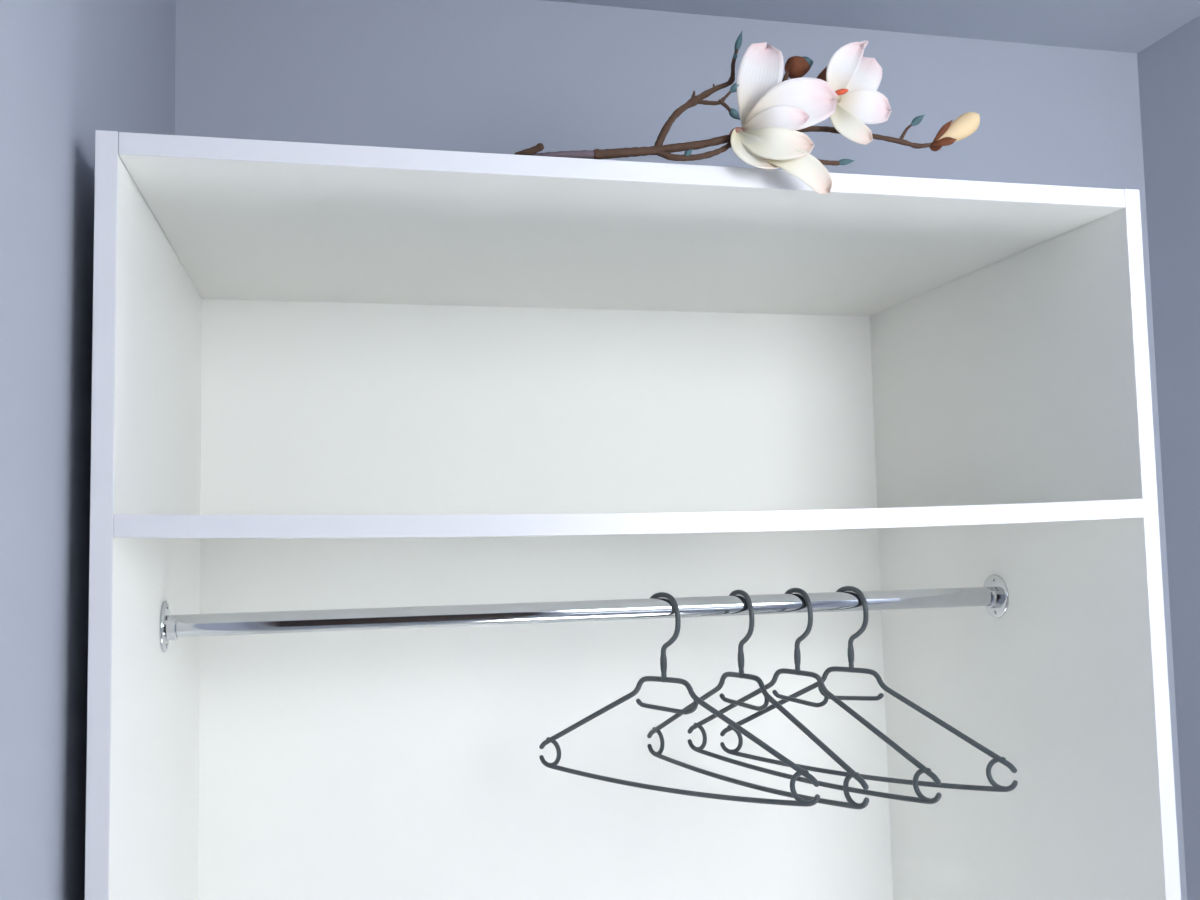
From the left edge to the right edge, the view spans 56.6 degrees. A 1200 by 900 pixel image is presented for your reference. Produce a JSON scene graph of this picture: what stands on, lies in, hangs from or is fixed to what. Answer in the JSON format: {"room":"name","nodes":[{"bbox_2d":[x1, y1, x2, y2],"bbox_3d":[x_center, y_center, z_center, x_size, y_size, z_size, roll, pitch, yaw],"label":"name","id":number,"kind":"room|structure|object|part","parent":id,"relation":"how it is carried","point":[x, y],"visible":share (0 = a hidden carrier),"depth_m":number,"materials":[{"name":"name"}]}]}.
{"room":"bedroom","nodes":[
{"label":"bedroom","id":0,"kind":"room"},
{"bbox_2d":[0,0,175,899],"bbox_3d":[-0.390,0.530,0.493,0.100,2.547,1.919,0,-4,-13],"label":"wall","id":1,"kind":"structure","parent":0,"point":[70,70],"depth_m":0.86,"materials":[{"name":"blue paint"}]},
{"bbox_2d":[175,0,1186,899],"bbox_3d":[0.176,0.607,1.657,1.728,2.547,0.100,0,-4,-13],"label":"wall","id":2,"kind":"structure","parent":0,"point":[480,76],"depth_m":1.66,"materials":[{"name":"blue paint"}]},
{"bbox_2d":[544,0,1199,52],"bbox_3d":[0.376,-0.792,0.778,1.728,0.100,2.119,0,-4,-13],"label":"ceiling","id":3,"kind":"structure","parent":0,"point":[1128,26],"depth_m":1.73,"materials":[{"name":"paint"}]},
{"bbox_2d":[1137,15,1199,899],"bbox_3d":[1.197,0.525,0.861,0.100,2.547,1.919,0,-4,-13],"label":"wall","id":4,"kind":"structure","parent":0,"point":[1168,68],"depth_m":1.78,"materials":[{"name":"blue paint"}]},
{"bbox_3d":[0.431,1.847,0.576,1.728,0.100,2.119,0,-4,-13],"label":"floor","id":5,"kind":"structure","parent":0,"visible":0},
{"bbox_2d":[85,130,1180,899],"bbox_3d":[0.026,0.802,1.234,1.000,2.100,0.574,0,-4,-13],"label":"wardrobe","id":6,"kind":"object","parent":5,"relation":"on","point":[325,376],"depth_m":1.46,"materials":[{"name":"white laminate"}]},
{"bbox_3d":[-0.452,0.804,1.124,0.018,2.100,0.573,0,-4,-13],"label":"panel","id":7,"kind":"part","parent":6,"relation":"part of","materials":[{"name":"white plastic"}]},
{"bbox_2d":[165,620,177,640],"bbox_3d":[-0.443,0.186,1.155,0.010,0.022,0.030,0,-4,-13],"label":"socket","id":8,"kind":"object","parent":6,"relation":"attached to","point":[171,626],"depth_m":1.14,"materials":[{"name":"silver metal"}]},
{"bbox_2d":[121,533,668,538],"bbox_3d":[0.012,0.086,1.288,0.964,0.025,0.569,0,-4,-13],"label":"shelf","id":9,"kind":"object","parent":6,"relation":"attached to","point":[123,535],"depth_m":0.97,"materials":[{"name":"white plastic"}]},
{"bbox_3d":[-0.038,0.786,1.514,0.965,1.982,0.003,0,-4,-13],"label":"panel","id":10,"kind":"part","parent":6,"relation":"part of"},
{"bbox_3d":[0.018,0.181,1.262,0.957,0.023,0.023,0,-4,-13],"label":"rod","id":11,"kind":"part","parent":6,"relation":"part of","materials":[{"name":"silver metal"}]},
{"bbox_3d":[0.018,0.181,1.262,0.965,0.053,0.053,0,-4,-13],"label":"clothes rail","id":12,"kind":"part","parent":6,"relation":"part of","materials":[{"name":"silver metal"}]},
{"bbox_3d":[0.005,-0.234,1.312,0.964,0.019,0.570,0,-4,-13],"label":"panel","id":13,"kind":"part","parent":6,"relation":"part of","materials":[{"name":"white plastic"}]},
{"bbox_2d":[539,592,819,806],"bbox_3d":[0.073,0.275,1.267,0.385,0.225,0.008,-5,-6,39],"label":"clothes hanger","id":14,"kind":"object","parent":6,"relation":"hanging from","point":[800,771],"visible":0.94,"depth_m":1.26,"materials":[{"name":"grey plastic"}]},
{"bbox_2d":[514,31,979,193],"bbox_3d":[0.142,-0.324,1.067,0.476,0.182,0.104,0,-4,-13],"label":"branch","id":15,"kind":"object","parent":6,"relation":"on","point":[775,112],"visible":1,"depth_m":1.05,"materials":[{"name":"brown plant"}]},
{"bbox_3d":[-0.046,-0.271,1.027,0.097,0.010,0.014,-1,-4,4],"label":"stem","id":16,"kind":"part","parent":15,"relation":"part of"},
{"bbox_3d":[0.061,-0.283,1.039,0.139,0.030,0.011,0,-4,-10],"label":"stem","id":17,"kind":"part","parent":15,"relation":"part of","materials":[{"name":"brown plant"}]},
{"bbox_2d":[647,590,868,808],"bbox_3d":[0.164,0.274,1.288,0.008,0.225,0.385,2,-5,-33],"label":"clothes hanger","id":18,"kind":"object","parent":6,"relation":"hanging from","point":[851,803],"visible":0.94,"depth_m":1.27,"materials":[{"name":"grey plastic"}]},
{"bbox_2d":[687,588,941,803],"bbox_3d":[0.231,0.275,1.306,0.008,0.225,0.385,2,-6,-38],"label":"clothes hanger","id":19,"kind":"object","parent":6,"relation":"hanging from","point":[921,798],"visible":0.91,"depth_m":1.29,"materials":[{"name":"grey plastic"}]},
{"bbox_2d":[720,586,1017,791],"bbox_3d":[0.298,0.274,1.319,0.385,0.225,0.008,-5,-6,41],"label":"clothes hanger","id":20,"kind":"object","parent":6,"relation":"hanging from","point":[995,787],"visible":0.88,"depth_m":1.30,"materials":[{"name":"grey plastic"}]},
{"bbox_2d":[984,591,1000,607],"bbox_3d":[0.480,0.184,1.368,0.010,0.022,0.030,0,-4,-13],"label":"socket","id":21,"kind":"object","parent":6,"relation":"attached to","point":[992,599],"depth_m":1.36,"materials":[{"name":"silver metal"}]},
{"bbox_3d":[0.505,0.801,1.345,0.018,2.100,0.573,0,-4,-13],"label":"panel","id":22,"kind":"part","parent":6,"relation":"part of","materials":[{"name":"white plastic"}]}
]}

